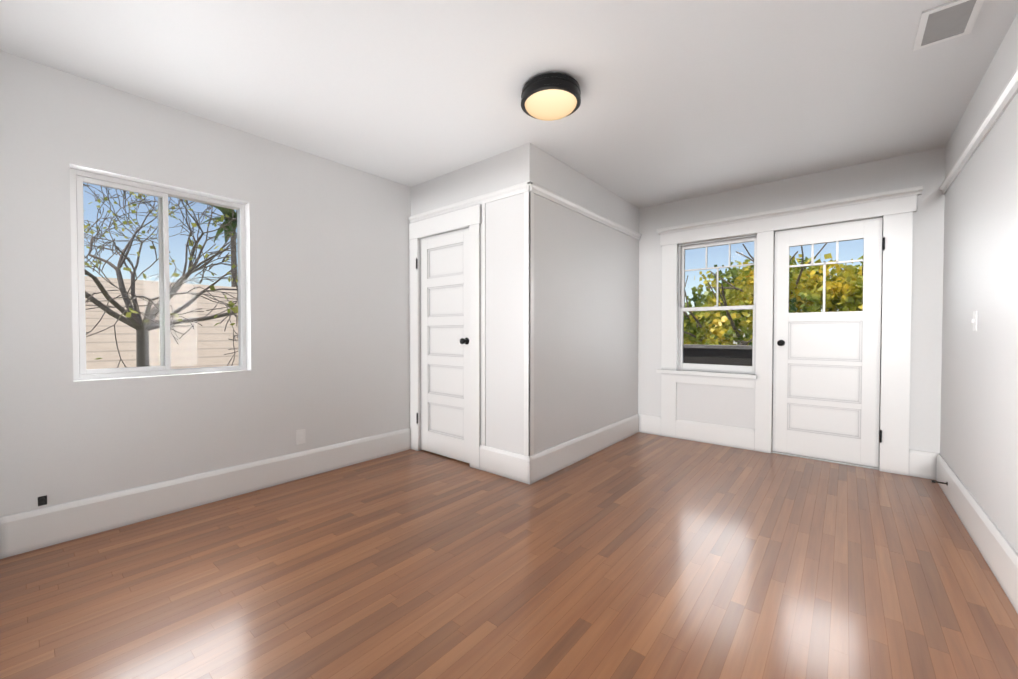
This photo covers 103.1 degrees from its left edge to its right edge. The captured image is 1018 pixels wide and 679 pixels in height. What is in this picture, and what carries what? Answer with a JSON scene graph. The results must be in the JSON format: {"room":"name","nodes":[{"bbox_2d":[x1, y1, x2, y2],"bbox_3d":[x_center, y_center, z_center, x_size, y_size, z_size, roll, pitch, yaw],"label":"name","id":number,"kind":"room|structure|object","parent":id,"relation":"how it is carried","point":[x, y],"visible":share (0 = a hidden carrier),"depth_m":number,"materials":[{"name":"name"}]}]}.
{"room":"empty bedroom","nodes":[
{"label":"empty bedroom","id":0,"kind":"room"},
{"bbox_2d":[0,50,410,516],"bbox_3d":[-1.225,-0.212,3.987,0.200,2.649,5.200,1,1,40],"label":"wall","id":1,"kind":"structure","parent":0,"point":[327,302],"depth_m":2.73,"materials":[{"name":"paint"}]},
{"bbox_2d":[0,516,3,558],"bbox_3d":[-1.155,1.060,0.841,3.960,0.215,0.022,1,1,40],"label":"baseboard","id":2,"kind":"structure","parent":1,"relation":"attached to","point":[1,518],"depth_m":2.11,"materials":[{"name":"paint"}]},
{"bbox_2d":[38,495,46,505],"bbox_3d":[-2.565,0.888,2.224,0.020,0.050,0.034,1,1,40],"label":"outlet","id":3,"kind":"object","parent":1,"relation":"attached to","point":[42,500],"visible":1,"depth_m":2.22,"materials":[{"name":"black plastic"}]},
{"bbox_2d":[70,168,246,379],"bbox_3d":[-2.305,-0.386,2.733,0.079,1.240,0.900,1,1,40],"label":"sliding window","id":4,"kind":"structure","parent":1,"relation":"in","point":[78,178],"depth_m":2.65,"materials":[{"name":"white plastic"}]},
{"bbox_2d":[4,428,410,557],"bbox_3d":[-1.820,1.020,3.119,0.022,0.215,2.611,1,1,40],"label":"baseboard","id":5,"kind":"structure","parent":1,"relation":"attached to","point":[27,531],"depth_m":2.66,"materials":[{"name":"paint"}]},
{"bbox_2d":[296,429,304,444],"bbox_3d":[-1.689,0.790,3.282,0.009,0.116,0.072,1,1,40],"label":"electrical outlet","id":6,"kind":"object","parent":1,"relation":"attached to","point":[300,436],"visible":1,"depth_m":3.28,"materials":[{"name":"plastic"}]},
{"bbox_2d":[411,143,538,454],"bbox_3d":[-0.379,-0.206,3.675,1.499,2.649,0.120,1,1,40],"label":"wall","id":7,"kind":"structure","parent":0,"point":[505,317],"depth_m":3.32,"materials":[{"name":"paint"}]},
{"bbox_2d":[416,228,469,463],"bbox_3d":[-0.620,0.056,3.790,0.732,2.097,0.108,1,1,40],"label":"closet door","id":8,"kind":"structure","parent":7,"relation":"in","point":[445,399],"depth_m":3.81,"materials":[{"name":"paint"}]},
{"bbox_2d":[408,182,524,223],"bbox_3d":[-0.438,-1.191,3.609,1.470,0.070,0.030,1,1,40],"label":"rail","id":9,"kind":"object","parent":7,"relation":"attached to","point":[520,188],"depth_m":3.49,"materials":[{"name":"paint"}]},
{"bbox_2d":[409,191,533,468],"bbox_3d":[-0.382,-0.019,3.661,1.506,2.275,0.150,1,1,40],"label":"trim","id":10,"kind":"structure","parent":7,"relation":"attached to","point":[472,218],"depth_m":3.49,"materials":[{"name":"paint"}]},
{"bbox_2d":[479,444,523,482],"bbox_3d":[-0.060,1.017,3.337,0.492,0.215,0.022,1,1,40],"label":"baseboard","id":11,"kind":"structure","parent":7,"relation":"attached to","point":[508,464],"depth_m":3.32,"materials":[{"name":"paint"}]},
{"bbox_2d":[0,432,1017,678],"bbox_3d":[0.383,1.211,2.672,4.984,0.150,5.800,1,1,40],"label":"floor","id":12,"kind":"structure","parent":0,"point":[642,556],"depth_m":1.92,"materials":[{"name":"brown wood"}]},
{"bbox_2d":[0,0,1017,207],"bbox_3d":[0.383,-1.588,2.624,4.384,0.150,5.200,1,1,40],"label":"ceiling","id":13,"kind":"structure","parent":0,"point":[683,99],"depth_m":2.30,"materials":[{"name":"paint"}]},
{"bbox_2d":[521,73,580,120],"bbox_3d":[0.252,-1.436,2.441,0.360,0.148,0.360,1,1,40],"label":"ceiling lamp","id":14,"kind":"object","parent":13,"relation":"attached to","point":[550,96],"visible":1,"depth_m":2.34,"materials":[{"name":"black metal"}]},
{"bbox_2d":[913,0,983,50],"bbox_3d":[2.068,-1.496,1.910,0.200,0.010,0.320,1,1,40],"label":"ceiling vent","id":15,"kind":"object","parent":13,"relation":"in","point":[953,19],"visible":0.98,"depth_m":1.90,"materials":[{"name":"metal"}]},
{"bbox_2d":[538,149,638,451],"bbox_3d":[0.842,-0.213,4.063,0.120,2.649,2.039,1,1,40],"label":"wall","id":16,"kind":"structure","parent":0,"point":[588,296],"depth_m":3.80,"materials":[{"name":"paint"}]},
{"bbox_2d":[524,414,639,484],"bbox_3d":[0.851,1.005,3.984,0.022,0.215,2.181,1,1,40],"label":"baseboard","id":17,"kind":"structure","parent":16,"relation":"attached to","point":[542,464],"depth_m":3.68,"materials":[{"name":"paint"}]},
{"bbox_2d":[525,180,640,239],"bbox_3d":[0.851,-1.197,3.940,0.030,0.070,2.189,1,1,40],"label":"rail","id":18,"kind":"object","parent":16,"relation":"attached to","point":[537,189],"depth_m":3.65,"materials":[{"name":"paint"}]},
{"bbox_2d":[638,147,945,452],"bbox_3d":[1.983,-0.222,4.569,3.984,2.649,0.200,1,1,40],"label":"wall","id":19,"kind":"structure","parent":0,"point":[726,405],"depth_m":3.69,"materials":[{"name":"paint"}]},
{"bbox_2d":[640,414,754,450],"bbox_3d":[2.010,0.998,4.423,1.180,0.215,0.022,1,1,40],"label":"baseboard","id":20,"kind":"structure","parent":19,"relation":"attached to","point":[718,434],"depth_m":4.32,"materials":[{"name":"paint"}]},
{"bbox_2d":[678,234,756,372],"bbox_3d":[2.234,-0.364,4.348,0.766,1.396,0.095,1,1,40],"label":"double-hung window","id":21,"kind":"structure","parent":19,"relation":"in","point":[682,309],"depth_m":4.36,"materials":[{"name":"paint"}]},
{"bbox_2d":[656,186,922,475],"bbox_3d":[2.584,-0.066,4.042,2.125,2.356,0.305,1,1,40],"label":"door frame","id":22,"kind":"structure","parent":19,"relation":"attached to","point":[895,209],"depth_m":3.80,"materials":[{"name":"paint"}]},
{"bbox_2d":[772,217,884,467],"bbox_3d":[2.884,0.028,3.697,0.789,2.148,0.113,1,1,40],"label":"door","id":23,"kind":"structure","parent":19,"relation":"in","point":[826,385],"depth_m":3.70,"materials":[{"name":"paint"}]},
{"bbox_2d":[940,13,1017,552],"bbox_3d":[1.991,-0.166,1.310,0.200,2.649,5.200,1,1,40],"label":"wall","id":24,"kind":"structure","parent":0,"point":[979,419],"depth_m":2.23,"materials":[{"name":"paint"}]},
{"bbox_2d":[971,311,976,330],"bbox_3d":[2.754,-0.110,2.397,0.016,0.116,0.072,1,1,40],"label":"switch plate","id":25,"kind":"object","parent":24,"relation":"attached to","point":[974,321],"visible":1,"depth_m":2.39,"materials":[{"name":"white plastic"}]},
{"bbox_2d":[932,452,1017,612],"bbox_3d":[1.905,1.050,1.402,0.022,0.215,4.800,1,1,40],"label":"baseboard","id":26,"kind":"structure","parent":24,"relation":"attached to","point":[1002,559],"depth_m":2.15,"materials":[{"name":"paint"}]},
{"bbox_2d":[931,480,947,485],"bbox_3d":[3.091,1.027,2.904,0.078,0.026,0.026,1,1,40],"label":"doorstop","id":27,"kind":"object","parent":26,"relation":"attached to","point":[934,481],"visible":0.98,"depth_m":2.90,"materials":[{"name":"black metal"}]},
{"bbox_2d":[939,66,1017,194],"bbox_3d":[1.902,-1.152,1.366,0.030,0.070,4.800,1,1,40],"label":"rail","id":28,"kind":"object","parent":24,"relation":"attached to","point":[1007,94],"depth_m":2.21,"materials":[{"name":"paint"}]},
{"label":"outside","id":29,"kind":"structure","parent":0,"visible":0},
{"bbox_3d":[-1.178,4.189,14.075,140.000,0.100,140.000,1,1,40],"label":"ground","id":30,"kind":"structure","parent":29,"visible":0},
{"bbox_2d":[83,183,237,367],"bbox_3d":[-4.704,0.509,5.264,5.211,7.563,6.735,1,1,40],"label":"bare tree","id":31,"kind":"object","parent":30,"relation":"on","point":[142,344],"depth_m":5.41,"materials":[{"name":"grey plant"}]},
{"bbox_2d":[85,276,238,368],"bbox_3d":[-7.604,1.383,10.919,9.100,5.620,25.000,1,1,40],"label":"neighbouring house","id":32,"kind":"structure","parent":30,"relation":"on","point":[210,345],"depth_m":7.80,"materials":[{"name":"paint"}]},
{"bbox_2d":[200,203,236,286],"bbox_3d":[-14.817,-1.597,21.878,2.891,11.200,2.810,1,1,40],"label":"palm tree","id":33,"kind":"object","parent":30,"relation":"on","point":[223,210],"depth_m":21.54,"materials":[{"name":"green plant"}]},
{"bbox_2d":[684,243,862,345],"bbox_3d":[6.238,1.130,8.680,6.247,6.216,6.890,1,1,40],"label":"tree","id":34,"kind":"object","parent":30,"relation":"on","point":[707,330],"depth_m":7.70,"materials":[{"name":"green plant"}]},
{"bbox_3d":[2.789,2.762,5.199,6.484,3.060,1.680,1,1,40],"label":"storey","id":35,"kind":"object","parent":30,"relation":"on","visible":0},
{"bbox_2d":[683,344,752,365],"bbox_3d":[2.831,0.654,5.212,6.544,1.115,1.850,1,1,40],"label":"parapet","id":36,"kind":"object","parent":35,"relation":"on","point":[740,358],"depth_m":5.84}
]}

